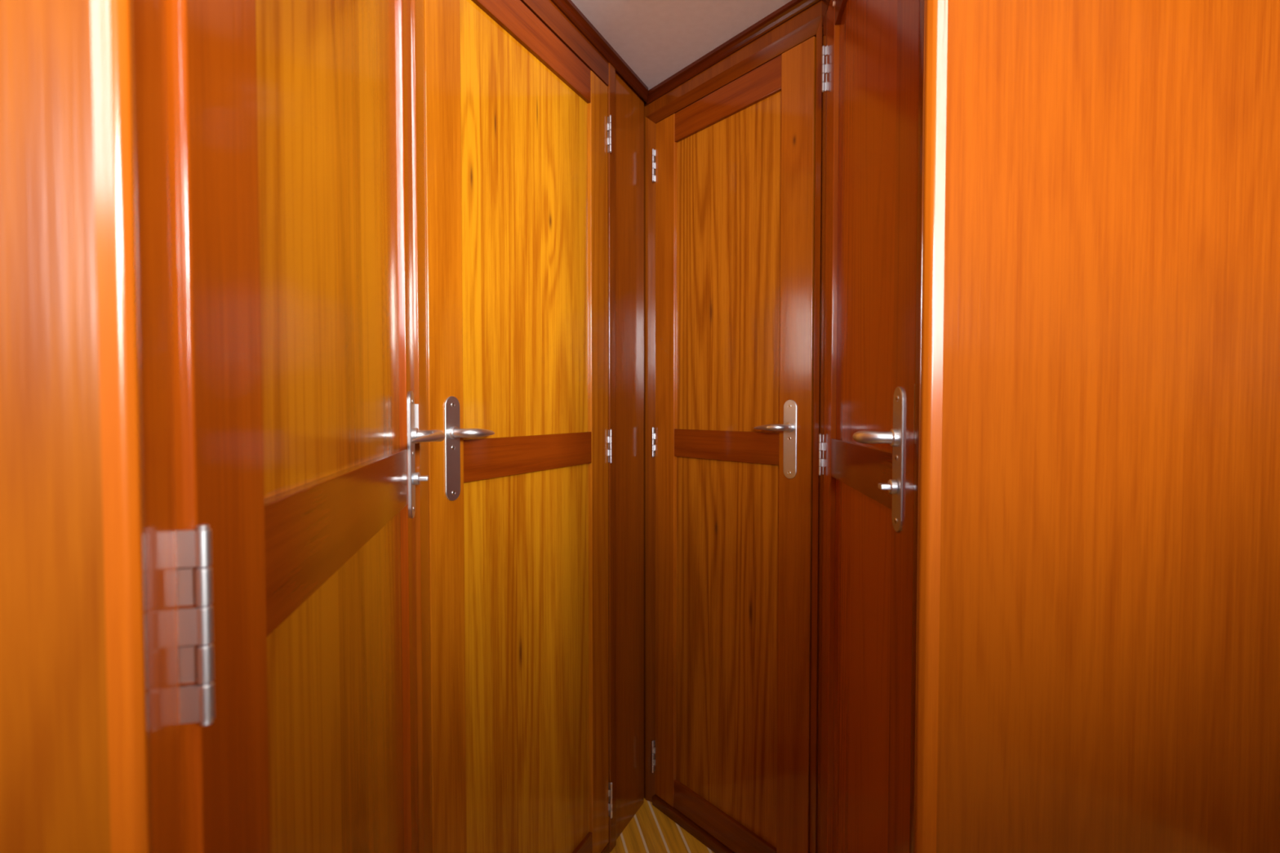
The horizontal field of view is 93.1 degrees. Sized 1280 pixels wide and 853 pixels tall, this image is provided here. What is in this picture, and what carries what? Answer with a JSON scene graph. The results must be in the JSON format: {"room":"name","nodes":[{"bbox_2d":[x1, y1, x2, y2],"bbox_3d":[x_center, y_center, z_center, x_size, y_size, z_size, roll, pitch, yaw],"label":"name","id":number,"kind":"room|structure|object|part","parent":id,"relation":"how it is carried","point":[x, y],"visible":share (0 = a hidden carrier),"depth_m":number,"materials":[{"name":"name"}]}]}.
{"room":"ship interior","nodes":[
{"label":"ship interior","id":0,"kind":"room"},
{"bbox_2d":[0,0,111,852],"bbox_3d":[-0.907,0.121,0.022,1.500,1.937,0.028,0,2,-15],"label":"wall","id":1,"kind":"structure","parent":0,"point":[55,770],"depth_m":0.20,"materials":[{"name":"brown wood"}]},
{"bbox_2d":[615,70,644,839],"bbox_3d":[-0.183,0.085,1.317,0.054,1.937,0.915,1,2,26],"label":"wall","id":2,"kind":"structure","parent":0,"point":[629,105],"depth_m":1.58,"materials":[{"name":"brown wood"}]},
{"bbox_2d":[551,0,648,102],"bbox_3d":[-0.163,-0.869,1.233,0.018,0.024,0.870,1,2,26],"label":"trim","id":3,"kind":"structure","parent":2,"relation":"attached to","point":[567,7],"depth_m":1.38,"materials":[{"name":"brown wood"}]},
{"bbox_2d":[609,798,714,852],"bbox_3d":[0.000,1.107,-0.069,3.500,0.030,4.800,0,2,0],"label":"floor","id":4,"kind":"structure","parent":0,"point":[650,830],"depth_m":1.54,"materials":[{"name":"brown wood"}]},
{"bbox_2d":[571,0,791,90],"bbox_3d":[0.000,-0.903,1.280,3.400,0.040,1.890,0,2,0],"label":"ceiling","id":5,"kind":"structure","parent":0,"point":[657,39],"depth_m":1.34,"materials":[{"name":"white paint"}]},
{"bbox_2d":[644,0,822,799],"bbox_3d":[0.208,0.080,1.490,0.066,1.937,0.660,-1,2,-40],"label":"wall","id":6,"kind":"structure","parent":0,"point":[814,11],"depth_m":1.51,"materials":[{"name":"brown wood"}]},
{"bbox_2d":[644,0,822,106],"bbox_3d":[0.193,-0.875,1.416,0.017,0.024,0.586,-1,2,-39],"label":"trim","id":7,"kind":"structure","parent":6,"relation":"attached to","point":[793,8],"depth_m":1.39,"materials":[{"name":"brown wood"}]},
{"bbox_2d":[651,35,816,852],"bbox_3d":[0.191,0.107,1.456,0.076,1.826,0.503,-1,2,-40],"label":"door","id":8,"kind":"structure","parent":6,"relation":"in","point":[733,175],"depth_m":1.43,"materials":[{"name":"brown wood"}]},
{"bbox_3d":[0.208,0.983,1.495,0.030,0.074,0.338,-1,2,-39],"label":"rail","id":9,"kind":"part","parent":8,"relation":"part of","materials":[{"name":"brown wood"}]},
{"bbox_3d":[0.208,0.046,1.470,0.030,0.072,0.338,-1,2,-39],"label":"rail","id":10,"kind":"part","parent":8,"relation":"part of","materials":[{"name":"brown wood"}]},
{"bbox_3d":[0.209,0.513,1.483,0.015,0.872,0.346,-1,2,-39],"label":"panel","id":11,"kind":"part","parent":8,"relation":"part of","materials":[{"name":"brown wood"}]},
{"bbox_3d":[0.208,-0.769,1.447,0.030,0.072,0.338,-1,2,-39],"label":"rail","id":12,"kind":"part","parent":8,"relation":"part of","materials":[{"name":"brown wood"}]},
{"bbox_3d":[0.209,-0.362,1.459,0.015,0.751,0.346,-1,2,-39],"label":"panel","id":13,"kind":"part","parent":8,"relation":"part of","materials":[{"name":"brown wood"}]},
{"bbox_3d":[0.280,0.002,1.319,0.044,0.021,0.100,-1,2,-39],"label":"lever","id":14,"kind":"part","parent":8,"relation":"part of","materials":[{"name":"silver metal"}]},
{"bbox_3d":[0.323,0.028,1.304,0.003,0.170,0.034,-1,2,-39],"label":"handle plate","id":15,"kind":"part","parent":8,"relation":"part of","materials":[{"name":"silver metal"}]},
{"bbox_2d":[645,0,925,852],"bbox_3d":[0.178,0.116,1.158,0.482,1.884,0.996,-1,2,-39],"label":"door frame","id":16,"kind":"structure","parent":6,"relation":"attached to","point":[813,28],"depth_m":1.26,"materials":[{"name":"brown wood"}]},
{"bbox_3d":[0.208,1.036,1.493,0.042,0.026,0.501,-1,2,-39],"label":"sill","id":17,"kind":"part","parent":16,"relation":"part of","materials":[{"name":"brown wood"}]},
{"bbox_3d":[0.207,-0.822,1.444,0.042,0.025,0.551,-1,2,-39],"label":"head rail","id":18,"kind":"part","parent":16,"relation":"part of","materials":[{"name":"brown wood"}]},
{"bbox_3d":[0.303,-0.018,0.653,0.014,0.056,0.001,0,2,7],"label":"strike plate","id":19,"kind":"part","parent":16,"relation":"part of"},
{"bbox_2d":[822,0,830,26],"bbox_3d":[0.355,0.095,0.961,0.045,1.937,0.635,0,2,7],"label":"wall","id":20,"kind":"structure","parent":0,"point":[825,3],"depth_m":1.19,"materials":[{"name":"brown wood"}]},
{"bbox_2d":[818,0,919,852],"bbox_3d":[0.320,0.122,0.926,0.076,1.826,0.537,0,2,7],"label":"door","id":21,"kind":"structure","parent":20,"relation":"in","point":[871,68],"depth_m":0.88,"materials":[{"name":"brown wood"}]},
{"bbox_3d":[0.343,-0.754,0.901,0.030,0.072,0.382,0,2,7],"label":"rail","id":22,"kind":"part","parent":21,"relation":"part of","materials":[{"name":"brown wood"}]},
{"bbox_3d":[0.343,0.062,0.924,0.030,0.070,0.382,0,2,7],"label":"rail","id":23,"kind":"part","parent":21,"relation":"part of","materials":[{"name":"brown wood"}]},
{"bbox_3d":[0.344,0.528,0.936,0.015,0.872,0.390,0,2,7],"label":"panel","id":24,"kind":"part","parent":21,"relation":"part of","materials":[{"name":"brown wood"}]},
{"bbox_3d":[0.344,-0.345,0.912,0.015,0.753,0.390,0,2,7],"label":"panel","id":25,"kind":"part","parent":21,"relation":"part of","materials":[{"name":"brown wood"}]},
{"bbox_3d":[0.282,0.012,0.749,0.044,0.021,0.100,0,2,7],"label":"lever","id":26,"kind":"part","parent":21,"relation":"part of","materials":[{"name":"silver metal"}]},
{"bbox_3d":[0.301,0.038,0.708,0.003,0.170,0.034,0,2,7],"label":"handle plate","id":27,"kind":"part","parent":21,"relation":"part of","materials":[{"name":"silver metal"}]},
{"bbox_2d":[915,0,947,852],"bbox_3d":[0.303,0.104,0.642,0.018,1.937,0.027,0,2,0],"label":"strip","id":28,"kind":"object","parent":20,"relation":"attached to","point":[936,11],"visible":1,"depth_m":0.63,"materials":[{"name":"brown wood"}]},
{"bbox_2d":[936,0,1279,852],"bbox_3d":[0.989,0.099,0.807,1.400,1.937,0.028,0,2,-14],"label":"wall","id":29,"kind":"structure","parent":0,"point":[1109,634],"depth_m":0.68,"materials":[{"name":"brown wood"}]},
{"bbox_3d":[-0.286,0.105,0.584,0.060,1.937,0.768,0,2,-12],"label":"wall","id":30,"kind":"structure","parent":0,"visible":0},
{"bbox_2d":[89,0,153,852],"bbox_3d":[-0.179,0.116,0.220,0.009,1.937,0.027,0,2,-15],"label":"strip","id":31,"kind":"object","parent":30,"relation":"attached to","point":[112,21],"visible":1,"depth_m":0.20,"materials":[{"name":"brown wood"}]},
{"bbox_2d":[164,0,445,852],"bbox_3d":[-0.239,0.133,0.547,0.076,1.826,0.614,0,2,-12],"label":"door","id":32,"kind":"structure","parent":30,"relation":"in","point":[289,122],"depth_m":0.39,"materials":[{"name":"brown wood"}]},
{"bbox_3d":[-0.265,-0.336,0.536,0.015,0.751,0.476,0,2,-12],"label":"panel","id":33,"kind":"part","parent":32,"relation":"part of","materials":[{"name":"brown wood"}]},
{"bbox_3d":[-0.265,0.539,0.560,0.015,0.872,0.476,0,2,-12],"label":"panel","id":34,"kind":"part","parent":32,"relation":"part of","materials":[{"name":"brown wood"}]},
{"bbox_3d":[-0.263,0.071,0.548,0.030,0.072,0.469,0,2,-12],"label":"rail","id":35,"kind":"part","parent":32,"relation":"part of","materials":[{"name":"brown wood"}]},
{"bbox_3d":[-0.304,0.038,0.809,0.003,0.170,0.034,0,2,-12],"label":"handle plate","id":36,"kind":"part","parent":32,"relation":"part of","materials":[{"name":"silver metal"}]},
{"bbox_3d":[-0.273,0.013,0.775,0.044,0.021,0.100,0,2,-12],"label":"lever","id":37,"kind":"part","parent":32,"relation":"part of","materials":[{"name":"silver metal"}]},
{"bbox_2d":[133,0,616,852],"bbox_3d":[-0.142,0.099,0.860,0.435,1.935,1.247,0,2,-12],"label":"door frame","id":38,"kind":"structure","parent":30,"relation":"attached to","point":[149,15],"depth_m":0.24,"materials":[{"name":"brown wood"}]},
{"bbox_3d":[-0.317,-0.006,0.843,0.017,0.050,0.001,0,2,-13],"label":"strike plate","id":39,"kind":"part","parent":38,"relation":"part of","materials":[{"name":"silver metal"}]},
{"bbox_3d":[-0.216,-0.840,1.185,0.035,0.076,0.583,1,2,26],"label":"head rail","id":40,"kind":"part","parent":38,"relation":"part of","materials":[{"name":"brown wood"}]},
{"bbox_3d":[-0.216,1.043,1.237,0.035,0.027,0.583,1,2,26],"label":"sill","id":41,"kind":"part","parent":38,"relation":"part of","materials":[{"name":"brown wood"}]},
{"bbox_2d":[424,0,612,852],"bbox_3d":[-0.193,0.115,1.203,0.076,1.826,0.583,1,2,26],"label":"door","id":42,"kind":"structure","parent":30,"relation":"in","point":[517,140],"depth_m":1.15,"materials":[{"name":"brown wood"}]},
{"bbox_3d":[-0.304,0.036,0.985,0.003,0.170,0.034,1,2,26],"label":"handle plate","id":43,"kind":"part","parent":42,"relation":"part of","materials":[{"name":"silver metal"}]},
{"bbox_3d":[-0.266,0.010,1.009,0.044,0.021,0.100,1,2,26],"label":"lever","id":44,"kind":"part","parent":42,"relation":"part of","materials":[{"name":"silver metal"}]},
{"bbox_3d":[-0.217,-0.354,1.197,0.015,0.751,0.429,1,2,26],"label":"panel","id":45,"kind":"part","parent":42,"relation":"part of","materials":[{"name":"brown wood"}]},
{"bbox_3d":[-0.217,0.521,1.221,0.015,0.872,0.429,1,2,26],"label":"panel","id":46,"kind":"part","parent":42,"relation":"part of","materials":[{"name":"brown wood"}]},
{"bbox_3d":[-0.215,0.053,1.208,0.030,0.072,0.421,1,2,26],"label":"rail","id":47,"kind":"part","parent":42,"relation":"part of","materials":[{"name":"brown wood"}]},
{"bbox_3d":[-0.215,-0.762,1.185,0.030,0.072,0.421,1,2,26],"label":"rail","id":48,"kind":"part","parent":42,"relation":"part of","materials":[{"name":"brown wood"}]},
{"bbox_3d":[-0.215,0.990,1.234,0.030,0.074,0.421,1,2,26],"label":"rail","id":49,"kind":"part","parent":42,"relation":"part of","materials":[{"name":"brown wood"}]}
]}

